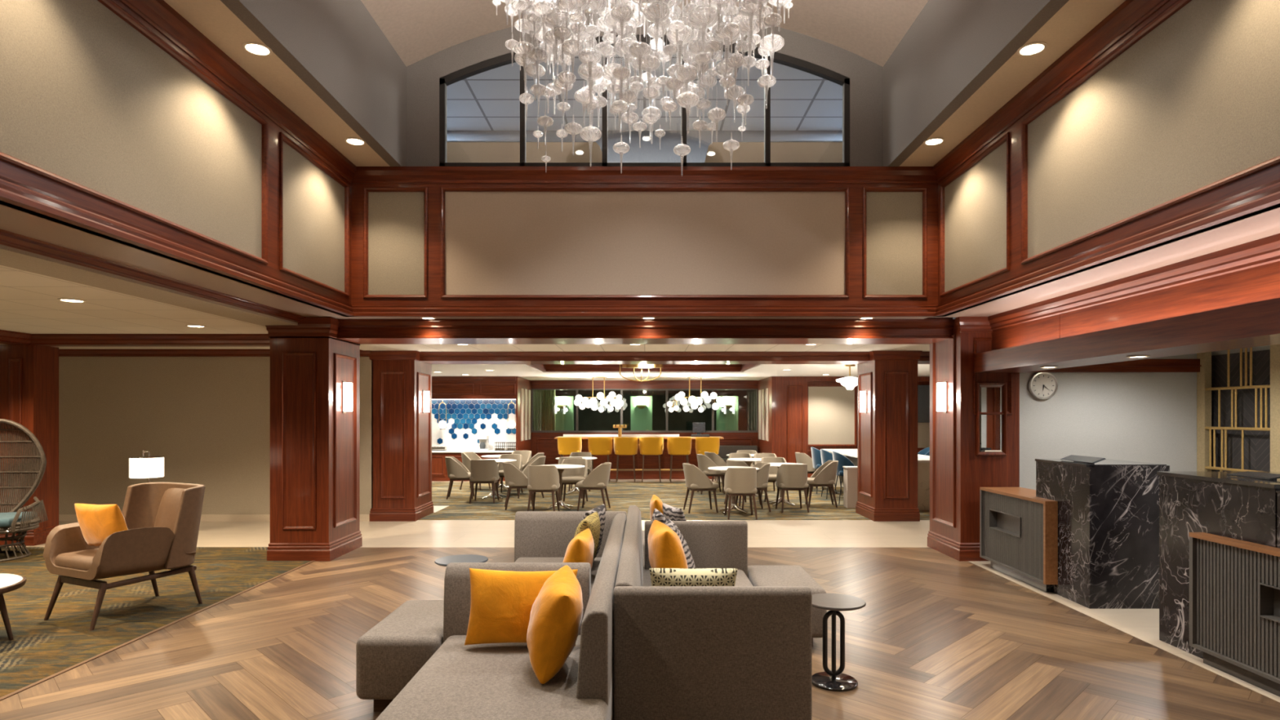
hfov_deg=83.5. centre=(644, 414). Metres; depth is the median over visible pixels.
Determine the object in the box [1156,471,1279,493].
countertop
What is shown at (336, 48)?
wall
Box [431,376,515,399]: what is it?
wall
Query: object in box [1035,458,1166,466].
countertop
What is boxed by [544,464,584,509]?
dining table
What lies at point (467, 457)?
dining chair
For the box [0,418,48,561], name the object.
wicker chair
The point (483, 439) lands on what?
coffee machine
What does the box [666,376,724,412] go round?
globe pendant
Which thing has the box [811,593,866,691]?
side table
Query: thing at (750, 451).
dining chair
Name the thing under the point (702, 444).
bar stool
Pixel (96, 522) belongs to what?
throw pillow
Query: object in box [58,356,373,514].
wall
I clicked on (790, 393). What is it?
wall
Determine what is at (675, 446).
bar stool
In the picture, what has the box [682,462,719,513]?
dining chair
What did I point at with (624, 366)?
light
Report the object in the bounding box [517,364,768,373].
trim
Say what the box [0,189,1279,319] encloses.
ceiling
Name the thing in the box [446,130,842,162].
wall
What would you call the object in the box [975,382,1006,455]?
wall mirror
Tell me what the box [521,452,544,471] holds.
dining chair
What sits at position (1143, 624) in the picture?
floor tile
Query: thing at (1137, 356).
recessed light
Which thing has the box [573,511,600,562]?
throw pillow
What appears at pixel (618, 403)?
globe pendant
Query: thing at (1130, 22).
trim
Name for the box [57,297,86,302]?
recessed light
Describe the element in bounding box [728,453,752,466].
dining chair
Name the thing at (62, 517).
baseboard
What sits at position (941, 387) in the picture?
wall sconce
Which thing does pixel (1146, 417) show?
wall
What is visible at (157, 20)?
trim
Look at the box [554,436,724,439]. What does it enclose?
countertop
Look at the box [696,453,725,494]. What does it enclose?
dining chair
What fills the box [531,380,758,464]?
wall
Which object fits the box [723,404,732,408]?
sconce
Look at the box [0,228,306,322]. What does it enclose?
beam
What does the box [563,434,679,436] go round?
countertop
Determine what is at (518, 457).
dining chair
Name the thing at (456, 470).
dining chair
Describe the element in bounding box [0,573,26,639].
coffee table
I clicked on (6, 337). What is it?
crown molding
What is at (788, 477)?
dining chair
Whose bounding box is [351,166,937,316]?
trim
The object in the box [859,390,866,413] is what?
wall sconce
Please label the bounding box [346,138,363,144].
diffuser
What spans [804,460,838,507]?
dining chair
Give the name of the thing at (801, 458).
dining chair
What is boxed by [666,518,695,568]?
throw pillow
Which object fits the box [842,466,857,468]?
countertop
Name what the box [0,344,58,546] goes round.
column
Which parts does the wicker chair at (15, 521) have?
hoop frame, arm frame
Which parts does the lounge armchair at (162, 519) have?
leg, leg, frame, leg, backrest, leg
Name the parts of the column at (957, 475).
panel moulding, moulding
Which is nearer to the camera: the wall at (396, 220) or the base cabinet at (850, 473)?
the wall at (396, 220)
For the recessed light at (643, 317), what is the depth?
7.86 m
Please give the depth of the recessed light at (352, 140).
6.96 m
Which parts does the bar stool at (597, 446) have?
seat, backrest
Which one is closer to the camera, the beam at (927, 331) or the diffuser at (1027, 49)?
the diffuser at (1027, 49)
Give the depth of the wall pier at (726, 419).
19.90 m
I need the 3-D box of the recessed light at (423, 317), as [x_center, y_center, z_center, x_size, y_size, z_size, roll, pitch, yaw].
[-2.380,-1.062,7.885,0.168,0.009,0.168,0,0,0]
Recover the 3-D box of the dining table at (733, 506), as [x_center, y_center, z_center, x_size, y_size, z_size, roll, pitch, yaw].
[1.460,1.235,11.750,0.840,0.722,0.840,0,0,0]
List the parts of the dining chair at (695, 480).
leg, leg, backrest, frame, seat, leg, leg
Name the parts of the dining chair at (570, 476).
leg, frame, seat, backrest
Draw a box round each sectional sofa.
[355,511,626,719]
[613,505,826,719]
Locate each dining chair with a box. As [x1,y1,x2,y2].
[444,456,474,499]
[459,452,490,490]
[469,459,499,503]
[497,453,522,493]
[502,461,534,510]
[505,450,531,485]
[517,455,546,498]
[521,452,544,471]
[527,465,559,511]
[558,457,582,498]
[560,457,587,504]
[568,452,591,491]
[576,462,611,511]
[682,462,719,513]
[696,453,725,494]
[704,451,726,481]
[724,459,760,506]
[724,467,757,519]
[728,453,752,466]
[735,462,770,512]
[736,449,756,466]
[754,453,776,493]
[760,457,789,502]
[774,464,808,512]
[795,452,823,490]
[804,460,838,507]
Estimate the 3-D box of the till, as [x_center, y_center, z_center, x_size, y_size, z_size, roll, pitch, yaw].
[1.390,0.374,17.960,0.460,0.360,0.260,0,0,0]
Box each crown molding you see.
[0,329,270,346]
[987,233,1279,350]
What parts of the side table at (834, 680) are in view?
stem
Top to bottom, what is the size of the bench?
0.780 m
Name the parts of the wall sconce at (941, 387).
plate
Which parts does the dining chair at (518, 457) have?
leg, backrest, seat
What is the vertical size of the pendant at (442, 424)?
0.740 m
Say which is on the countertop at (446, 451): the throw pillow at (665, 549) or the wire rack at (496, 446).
the wire rack at (496, 446)
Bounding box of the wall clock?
[1028,372,1057,399]
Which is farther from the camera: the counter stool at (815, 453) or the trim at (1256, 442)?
the counter stool at (815, 453)
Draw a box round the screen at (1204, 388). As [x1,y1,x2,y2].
[1196,344,1279,472]
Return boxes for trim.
[0,0,356,316]
[58,349,370,356]
[265,317,339,338]
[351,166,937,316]
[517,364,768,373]
[525,364,759,371]
[933,0,1279,316]
[1030,359,1201,372]
[1211,349,1270,471]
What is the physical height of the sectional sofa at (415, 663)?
0.780 m
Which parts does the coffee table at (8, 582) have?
leg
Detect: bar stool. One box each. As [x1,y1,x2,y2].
[557,437,582,457]
[587,437,612,482]
[613,437,638,482]
[639,437,663,482]
[666,437,691,482]
[695,437,719,482]
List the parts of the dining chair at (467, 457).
backrest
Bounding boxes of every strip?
[0,560,315,701]
[431,399,515,399]
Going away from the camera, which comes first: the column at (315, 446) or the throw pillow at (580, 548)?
the throw pillow at (580, 548)
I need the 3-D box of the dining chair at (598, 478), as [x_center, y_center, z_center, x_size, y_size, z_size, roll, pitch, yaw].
[-0.840,1.202,12.048,0.561,0.793,0.490,0,0,6]
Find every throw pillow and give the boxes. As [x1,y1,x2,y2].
[74,503,128,546]
[464,568,577,645]
[526,564,582,684]
[563,528,594,568]
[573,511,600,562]
[581,504,605,558]
[647,520,688,568]
[648,568,737,586]
[649,494,663,520]
[652,508,666,524]
[662,502,686,520]
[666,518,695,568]
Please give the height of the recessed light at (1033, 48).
0.009 m
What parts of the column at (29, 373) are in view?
panel moulding, moulding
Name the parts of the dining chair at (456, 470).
leg, leg, backrest, frame, seat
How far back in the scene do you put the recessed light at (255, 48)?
5.19 m
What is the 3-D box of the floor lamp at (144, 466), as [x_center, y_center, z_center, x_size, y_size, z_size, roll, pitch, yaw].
[-6.460,1.030,9.300,0.378,1.140,0.378,0,0,0]
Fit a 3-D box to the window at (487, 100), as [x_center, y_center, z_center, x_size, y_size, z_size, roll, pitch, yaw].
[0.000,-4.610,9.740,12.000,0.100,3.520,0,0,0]
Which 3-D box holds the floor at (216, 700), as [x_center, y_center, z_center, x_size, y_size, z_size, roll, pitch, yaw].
[-0.035,1.600,1.820,7.130,0.001,13.640,0,0,0]
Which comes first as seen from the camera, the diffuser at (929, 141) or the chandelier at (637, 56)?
the chandelier at (637, 56)
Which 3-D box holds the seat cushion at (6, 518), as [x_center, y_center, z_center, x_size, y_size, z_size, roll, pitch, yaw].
[-7.336,1.166,7.884,0.840,0.090,0.700,0,0,-20]
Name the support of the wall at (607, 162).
on the floor
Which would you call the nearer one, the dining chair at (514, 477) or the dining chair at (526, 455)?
the dining chair at (514, 477)
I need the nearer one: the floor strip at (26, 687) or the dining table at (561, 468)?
the floor strip at (26, 687)
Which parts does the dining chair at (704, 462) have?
backrest, seat, frame, leg, leg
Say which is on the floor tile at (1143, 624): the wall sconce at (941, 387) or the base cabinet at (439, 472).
the base cabinet at (439, 472)
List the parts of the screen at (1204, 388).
post, rod, rod, rod, rod, rod, rod, rod, rail, rod, rail, rail, rod, rod, rod, rod, rod, rod, rod, post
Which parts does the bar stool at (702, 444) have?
backrest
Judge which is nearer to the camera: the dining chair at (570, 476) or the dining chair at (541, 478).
the dining chair at (541, 478)
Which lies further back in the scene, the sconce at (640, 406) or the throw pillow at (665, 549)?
the sconce at (640, 406)
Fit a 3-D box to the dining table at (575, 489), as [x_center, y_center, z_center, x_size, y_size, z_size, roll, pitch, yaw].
[-1.380,1.235,14.500,0.840,0.722,0.840,0,0,0]
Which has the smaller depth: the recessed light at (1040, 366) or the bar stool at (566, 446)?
the recessed light at (1040, 366)
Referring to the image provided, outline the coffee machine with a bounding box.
[475,435,489,450]
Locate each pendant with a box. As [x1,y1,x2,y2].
[438,402,446,429]
[507,400,515,429]
[573,376,623,412]
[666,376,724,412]
[835,364,857,389]
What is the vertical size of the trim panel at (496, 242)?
1.170 m
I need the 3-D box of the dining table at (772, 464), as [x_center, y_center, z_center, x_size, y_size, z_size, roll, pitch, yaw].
[2.420,1.235,12.650,0.840,0.722,0.840,0,0,0]
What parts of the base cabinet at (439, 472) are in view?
panel moulding, door, door, door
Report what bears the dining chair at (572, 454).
on the floor at (621, 495)
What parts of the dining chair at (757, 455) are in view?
backrest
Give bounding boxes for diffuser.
[245,44,269,54]
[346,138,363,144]
[925,138,942,144]
[1020,44,1044,54]
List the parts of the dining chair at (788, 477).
leg, leg, seat, backrest, frame, leg, leg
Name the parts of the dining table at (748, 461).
stem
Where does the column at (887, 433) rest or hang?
on the floor tile at (1143, 624)
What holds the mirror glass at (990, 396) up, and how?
attached to the wall mirror at (991, 397)
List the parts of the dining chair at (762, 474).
leg, leg, frame, backrest, seat, leg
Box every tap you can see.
[613,424,626,436]
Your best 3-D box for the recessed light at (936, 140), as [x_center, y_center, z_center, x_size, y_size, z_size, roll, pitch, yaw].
[2.810,-2.651,6.960,0.198,0.009,0.198,0,0,0]
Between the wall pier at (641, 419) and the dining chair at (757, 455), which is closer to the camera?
the dining chair at (757, 455)
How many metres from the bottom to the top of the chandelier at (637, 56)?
2.946 m
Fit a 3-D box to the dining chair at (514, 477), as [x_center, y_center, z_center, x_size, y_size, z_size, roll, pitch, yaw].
[-2.150,1.202,12.246,0.561,0.793,0.490,0,0,-12]
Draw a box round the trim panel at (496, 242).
[444,191,844,294]
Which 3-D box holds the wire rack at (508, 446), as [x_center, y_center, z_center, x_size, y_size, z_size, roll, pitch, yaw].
[-3.220,0.770,17.400,0.249,0.200,0.211,0,0,0]
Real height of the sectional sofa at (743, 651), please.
0.780 m
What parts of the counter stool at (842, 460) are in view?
leg, seat, backrest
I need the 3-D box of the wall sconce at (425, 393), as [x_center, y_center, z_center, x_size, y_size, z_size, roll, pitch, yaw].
[-3.412,-0.203,11.200,0.097,0.365,0.170,0,0,0]
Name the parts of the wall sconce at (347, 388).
plate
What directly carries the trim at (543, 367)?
attached to the ceiling at (447, 370)
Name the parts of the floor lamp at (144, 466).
stem, lamp shade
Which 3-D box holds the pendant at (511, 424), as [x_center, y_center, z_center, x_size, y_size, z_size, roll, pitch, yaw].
[-3.240,-0.010,17.450,0.197,0.740,0.192,0,0,0]
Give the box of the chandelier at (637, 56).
[492,0,792,176]
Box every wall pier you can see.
[555,395,573,430]
[631,395,652,430]
[715,395,737,430]
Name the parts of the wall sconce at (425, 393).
plate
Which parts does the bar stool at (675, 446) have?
leg, backrest, seat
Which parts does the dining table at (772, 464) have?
stem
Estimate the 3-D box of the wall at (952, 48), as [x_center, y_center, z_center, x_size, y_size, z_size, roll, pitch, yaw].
[2.660,-3.225,1.450,0.120,1.140,12.900,0,0,0]
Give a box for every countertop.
[431,449,514,453]
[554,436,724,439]
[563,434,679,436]
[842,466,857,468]
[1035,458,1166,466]
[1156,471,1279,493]
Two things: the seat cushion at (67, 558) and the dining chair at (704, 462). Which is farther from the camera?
the dining chair at (704, 462)
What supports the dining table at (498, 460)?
on the floor at (621, 495)
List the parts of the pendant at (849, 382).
lamp shade, ceiling plate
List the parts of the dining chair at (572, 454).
backrest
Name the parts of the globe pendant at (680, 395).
glass globe, glass globe, glass globe, glass globe, glass globe, glass globe, glass globe, glass globe, ceiling plate, glass globe, glass globe, glass globe, glass globe, glass globe, glass globe, glass globe, glass globe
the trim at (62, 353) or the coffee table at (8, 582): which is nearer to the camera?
the coffee table at (8, 582)
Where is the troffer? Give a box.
[600,79,678,90]
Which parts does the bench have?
backrest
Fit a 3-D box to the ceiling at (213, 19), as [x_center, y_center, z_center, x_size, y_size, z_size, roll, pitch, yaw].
[-2.942,-2.717,1.410,0.655,0.120,12.820,0,0,0]
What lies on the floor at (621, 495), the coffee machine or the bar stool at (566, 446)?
the bar stool at (566, 446)
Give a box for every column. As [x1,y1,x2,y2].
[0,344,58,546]
[266,336,362,560]
[369,360,433,521]
[855,360,919,521]
[927,316,1019,560]
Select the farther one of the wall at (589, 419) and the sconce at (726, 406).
the wall at (589, 419)
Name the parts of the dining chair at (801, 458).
backrest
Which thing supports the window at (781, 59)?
in the wall at (865, 76)
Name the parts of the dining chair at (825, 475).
leg, leg, seat, frame, backrest, leg, leg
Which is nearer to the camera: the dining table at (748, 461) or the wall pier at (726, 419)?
the dining table at (748, 461)
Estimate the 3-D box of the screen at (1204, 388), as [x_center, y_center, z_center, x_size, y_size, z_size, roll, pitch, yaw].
[6.620,0.400,7.470,0.080,2.400,2.140,0,0,0]
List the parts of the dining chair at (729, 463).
backrest, leg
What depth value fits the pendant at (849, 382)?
13.09 m
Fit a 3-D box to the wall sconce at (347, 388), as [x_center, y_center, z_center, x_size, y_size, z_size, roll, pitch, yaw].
[-3.412,-0.203,8.240,0.097,0.365,0.170,0,0,0]
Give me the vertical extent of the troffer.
0.020 m
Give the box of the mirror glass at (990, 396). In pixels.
[979,385,1002,452]
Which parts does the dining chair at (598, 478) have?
leg, leg, seat, frame, backrest, leg, leg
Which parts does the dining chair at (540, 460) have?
backrest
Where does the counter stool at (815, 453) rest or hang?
on the floor at (621, 495)
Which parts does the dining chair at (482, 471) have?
leg, leg, seat, frame, backrest, leg, leg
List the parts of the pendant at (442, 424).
glass globe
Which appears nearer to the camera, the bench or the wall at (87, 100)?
the wall at (87, 100)
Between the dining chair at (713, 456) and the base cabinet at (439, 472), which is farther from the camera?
the base cabinet at (439, 472)
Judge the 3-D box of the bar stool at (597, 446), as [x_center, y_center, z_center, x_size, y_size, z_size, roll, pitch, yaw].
[-1.060,1.068,17.154,0.580,1.066,0.432,0,0,0]
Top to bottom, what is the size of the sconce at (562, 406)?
0.100 m
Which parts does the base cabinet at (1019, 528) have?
panel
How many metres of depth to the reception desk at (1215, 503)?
4.81 m
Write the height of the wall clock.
0.330 m
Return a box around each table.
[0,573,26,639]
[434,554,488,566]
[480,454,508,490]
[481,458,516,498]
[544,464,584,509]
[555,456,597,494]
[707,466,759,513]
[727,457,761,496]
[768,462,804,506]
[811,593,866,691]
[822,448,929,510]
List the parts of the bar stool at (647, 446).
leg, seat, backrest, leg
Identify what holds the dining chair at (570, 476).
on the floor at (621, 495)
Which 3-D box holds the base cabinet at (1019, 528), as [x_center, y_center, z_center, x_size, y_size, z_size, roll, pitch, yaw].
[3.770,1.184,6.980,0.430,0.832,1.240,0,0,0]
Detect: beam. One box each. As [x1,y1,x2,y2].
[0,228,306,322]
[267,317,954,344]
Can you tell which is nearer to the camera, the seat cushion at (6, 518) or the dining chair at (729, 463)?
the seat cushion at (6, 518)
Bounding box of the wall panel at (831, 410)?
[808,386,929,448]
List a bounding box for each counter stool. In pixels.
[810,447,836,493]
[820,448,843,498]
[831,451,854,504]
[917,446,929,455]
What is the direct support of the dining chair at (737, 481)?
on the floor at (621, 495)
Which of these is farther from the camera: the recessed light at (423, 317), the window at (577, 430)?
the window at (577, 430)
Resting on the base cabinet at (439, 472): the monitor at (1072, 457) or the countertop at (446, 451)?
the countertop at (446, 451)
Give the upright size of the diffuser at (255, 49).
0.003 m
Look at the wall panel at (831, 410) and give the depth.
17.27 m
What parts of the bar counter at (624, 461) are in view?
panel moulding, foot rail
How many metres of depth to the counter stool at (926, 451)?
15.05 m
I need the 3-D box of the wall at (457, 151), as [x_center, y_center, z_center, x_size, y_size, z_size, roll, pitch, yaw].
[0.000,-2.996,8.785,6.000,0.692,0.080,0,0,0]
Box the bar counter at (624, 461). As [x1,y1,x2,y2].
[554,434,724,479]
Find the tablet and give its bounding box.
[1226,471,1279,479]
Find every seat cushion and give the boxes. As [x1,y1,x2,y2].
[0,511,33,527]
[54,547,98,570]
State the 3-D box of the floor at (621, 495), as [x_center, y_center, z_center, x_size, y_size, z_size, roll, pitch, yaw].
[-1.000,1.604,13.935,20.000,0.016,6.130,0,0,0]
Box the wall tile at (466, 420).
[431,400,515,449]
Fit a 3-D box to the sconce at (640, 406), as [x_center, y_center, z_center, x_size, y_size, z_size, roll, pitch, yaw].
[-0.090,-0.210,19.835,0.260,0.100,0.130,0,0,0]
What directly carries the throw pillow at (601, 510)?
on the sectional sofa at (415, 663)
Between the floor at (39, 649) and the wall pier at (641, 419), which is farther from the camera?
the wall pier at (641, 419)
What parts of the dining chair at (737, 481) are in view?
leg, leg, frame, backrest, seat, leg, leg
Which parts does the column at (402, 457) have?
moulding, panel moulding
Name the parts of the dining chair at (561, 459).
backrest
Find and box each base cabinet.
[431,453,511,481]
[842,466,857,507]
[979,487,1057,591]
[1189,532,1279,697]
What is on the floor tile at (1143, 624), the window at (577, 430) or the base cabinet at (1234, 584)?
the base cabinet at (1234, 584)
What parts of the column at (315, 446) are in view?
moulding, panel moulding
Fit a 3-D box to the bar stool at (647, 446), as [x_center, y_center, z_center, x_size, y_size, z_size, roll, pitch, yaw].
[0.160,1.068,17.154,0.580,1.066,0.432,0,0,0]
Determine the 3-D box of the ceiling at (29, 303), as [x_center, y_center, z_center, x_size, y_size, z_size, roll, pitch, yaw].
[-1.500,-1.030,3.000,19.000,0.140,16.000,0,0,0]
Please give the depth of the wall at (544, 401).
19.76 m
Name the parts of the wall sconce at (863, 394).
plate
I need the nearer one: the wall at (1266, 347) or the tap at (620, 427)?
the wall at (1266, 347)
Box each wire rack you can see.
[494,442,506,450]
[506,442,515,450]
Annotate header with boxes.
[973,297,1279,372]
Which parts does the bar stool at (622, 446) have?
leg, seat, backrest, leg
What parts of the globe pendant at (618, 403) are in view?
glass globe, glass globe, glass globe, glass globe, glass globe, glass globe, glass globe, ceiling plate, arm, glass globe, glass globe, glass globe, glass globe, glass globe, glass globe, glass globe, glass globe, glass globe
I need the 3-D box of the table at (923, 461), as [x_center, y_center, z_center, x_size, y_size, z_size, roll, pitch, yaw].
[4.590,1.178,13.925,1.320,0.836,3.950,0,0,0]
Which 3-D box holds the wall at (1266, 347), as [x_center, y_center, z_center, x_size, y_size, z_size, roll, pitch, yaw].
[6.800,0.300,1.850,0.100,2.600,13.700,0,0,0]
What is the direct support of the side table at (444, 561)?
on the floor at (216, 700)
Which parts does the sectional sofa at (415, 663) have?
seat, seat, arm panel, seat, arm panel, backrest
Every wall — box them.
[0,0,346,316]
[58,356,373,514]
[220,0,406,166]
[368,191,922,294]
[406,9,883,166]
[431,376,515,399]
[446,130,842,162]
[446,140,842,162]
[515,376,531,450]
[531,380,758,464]
[533,390,555,430]
[555,390,755,430]
[607,161,639,162]
[757,376,773,453]
[773,376,929,477]
[883,0,1069,166]
[942,0,1279,315]
[1019,353,1196,489]
[1211,345,1270,355]
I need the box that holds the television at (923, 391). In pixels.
[917,385,929,422]
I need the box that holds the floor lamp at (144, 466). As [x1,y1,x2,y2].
[128,449,164,482]
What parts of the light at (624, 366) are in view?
lamp shade, lamp shade, lamp shade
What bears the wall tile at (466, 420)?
attached to the wall at (523, 386)
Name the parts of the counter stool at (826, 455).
backrest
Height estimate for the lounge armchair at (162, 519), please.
1.009 m
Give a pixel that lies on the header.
(1255, 324)
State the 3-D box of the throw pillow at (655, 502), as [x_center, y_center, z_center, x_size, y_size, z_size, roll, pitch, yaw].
[0.136,0.935,6.270,0.181,0.430,0.401,0,0,-2]
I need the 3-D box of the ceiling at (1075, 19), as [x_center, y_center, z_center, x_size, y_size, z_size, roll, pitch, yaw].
[2.942,-2.717,1.410,0.655,0.120,12.820,0,0,0]
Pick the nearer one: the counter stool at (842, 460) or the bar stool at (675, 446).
the counter stool at (842, 460)
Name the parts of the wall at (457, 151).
cap rail, cap rail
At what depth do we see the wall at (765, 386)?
18.12 m
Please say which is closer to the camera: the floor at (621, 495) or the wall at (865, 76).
the wall at (865, 76)
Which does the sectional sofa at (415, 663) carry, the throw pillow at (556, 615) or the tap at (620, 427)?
the throw pillow at (556, 615)
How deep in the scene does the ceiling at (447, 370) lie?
16.33 m
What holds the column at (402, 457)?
on the floor tile at (1143, 624)
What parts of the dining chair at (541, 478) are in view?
leg, leg, seat, frame, backrest, leg, leg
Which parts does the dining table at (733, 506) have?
stem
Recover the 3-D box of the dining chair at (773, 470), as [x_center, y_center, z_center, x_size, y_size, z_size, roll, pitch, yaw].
[2.420,1.202,13.371,0.490,0.793,0.561,0,0,0]
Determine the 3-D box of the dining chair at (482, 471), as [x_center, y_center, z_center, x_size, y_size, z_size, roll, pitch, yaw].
[-2.929,1.202,13.099,0.490,0.793,0.561,0,0,-2]
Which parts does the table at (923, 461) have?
panel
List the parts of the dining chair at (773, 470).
seat, backrest, leg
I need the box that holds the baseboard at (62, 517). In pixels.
[58,514,369,521]
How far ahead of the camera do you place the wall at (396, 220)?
7.72 m
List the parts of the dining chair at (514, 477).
leg, backrest, seat, frame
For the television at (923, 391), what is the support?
attached to the wall at (790, 393)
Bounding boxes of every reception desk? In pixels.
[1035,458,1169,608]
[1156,471,1279,658]
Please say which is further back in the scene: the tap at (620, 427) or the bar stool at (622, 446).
the tap at (620, 427)
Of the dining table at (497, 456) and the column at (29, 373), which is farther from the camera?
the dining table at (497, 456)
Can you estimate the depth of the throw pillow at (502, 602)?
3.60 m
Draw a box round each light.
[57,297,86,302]
[185,324,206,327]
[241,41,272,56]
[344,137,366,145]
[420,316,435,319]
[619,364,662,382]
[641,316,656,319]
[858,316,874,319]
[923,137,945,145]
[1016,41,1047,56]
[1040,366,1058,368]
[1125,355,1150,357]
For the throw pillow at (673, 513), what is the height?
0.408 m
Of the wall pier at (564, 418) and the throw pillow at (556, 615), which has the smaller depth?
the throw pillow at (556, 615)
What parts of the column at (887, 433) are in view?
panel moulding, moulding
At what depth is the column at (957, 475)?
7.85 m
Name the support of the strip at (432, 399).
attached to the wall at (442, 387)
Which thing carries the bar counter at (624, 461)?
on the floor tile at (1143, 624)
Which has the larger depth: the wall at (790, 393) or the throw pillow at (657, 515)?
the wall at (790, 393)
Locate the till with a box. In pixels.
[690,422,709,436]
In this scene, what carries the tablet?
on the reception desk at (1215, 503)
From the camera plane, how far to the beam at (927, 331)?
8.03 m
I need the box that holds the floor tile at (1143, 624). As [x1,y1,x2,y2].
[8,476,1279,702]
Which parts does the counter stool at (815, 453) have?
backrest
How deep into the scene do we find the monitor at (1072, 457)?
6.23 m
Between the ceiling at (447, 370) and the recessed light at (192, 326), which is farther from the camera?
the ceiling at (447, 370)
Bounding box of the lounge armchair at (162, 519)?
[42,482,204,631]
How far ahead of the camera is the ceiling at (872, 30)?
7.36 m
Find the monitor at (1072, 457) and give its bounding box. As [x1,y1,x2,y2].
[1059,454,1106,463]
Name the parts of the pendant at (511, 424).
glass globe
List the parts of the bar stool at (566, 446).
seat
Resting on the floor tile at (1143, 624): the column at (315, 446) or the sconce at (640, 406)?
the column at (315, 446)
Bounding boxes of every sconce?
[342,381,352,413]
[422,390,429,413]
[557,404,567,408]
[636,404,645,408]
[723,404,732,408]
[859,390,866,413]
[937,381,946,413]
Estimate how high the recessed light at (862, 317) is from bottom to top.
0.009 m
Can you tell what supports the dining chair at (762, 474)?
on the floor at (621, 495)
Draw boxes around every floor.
[0,546,311,697]
[0,547,1279,719]
[418,481,929,519]
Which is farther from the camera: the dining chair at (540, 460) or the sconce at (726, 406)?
the sconce at (726, 406)
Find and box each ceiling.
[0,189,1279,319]
[0,244,929,351]
[164,0,390,166]
[360,0,928,66]
[431,364,929,380]
[899,0,1125,166]
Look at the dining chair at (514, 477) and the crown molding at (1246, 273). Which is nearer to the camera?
the crown molding at (1246, 273)
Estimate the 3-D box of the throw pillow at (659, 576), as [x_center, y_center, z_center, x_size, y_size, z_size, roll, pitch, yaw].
[0.250,0.972,3.726,0.453,0.373,0.224,0,0,2]
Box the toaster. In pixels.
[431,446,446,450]
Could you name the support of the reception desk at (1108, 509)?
on the floor tile at (1143, 624)
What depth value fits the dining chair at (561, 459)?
13.61 m
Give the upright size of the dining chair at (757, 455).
0.793 m
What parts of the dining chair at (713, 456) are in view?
backrest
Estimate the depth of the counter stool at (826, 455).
13.62 m
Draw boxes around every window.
[439,34,849,166]
[446,45,842,130]
[531,388,758,432]
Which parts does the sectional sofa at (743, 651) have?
backrest, seat, arm panel, seat, arm panel, seat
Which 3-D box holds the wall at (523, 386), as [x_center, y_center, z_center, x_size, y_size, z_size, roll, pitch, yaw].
[-3.060,0.340,18.250,0.060,2.520,2.100,0,0,0]
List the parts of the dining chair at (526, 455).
backrest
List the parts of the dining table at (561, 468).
stem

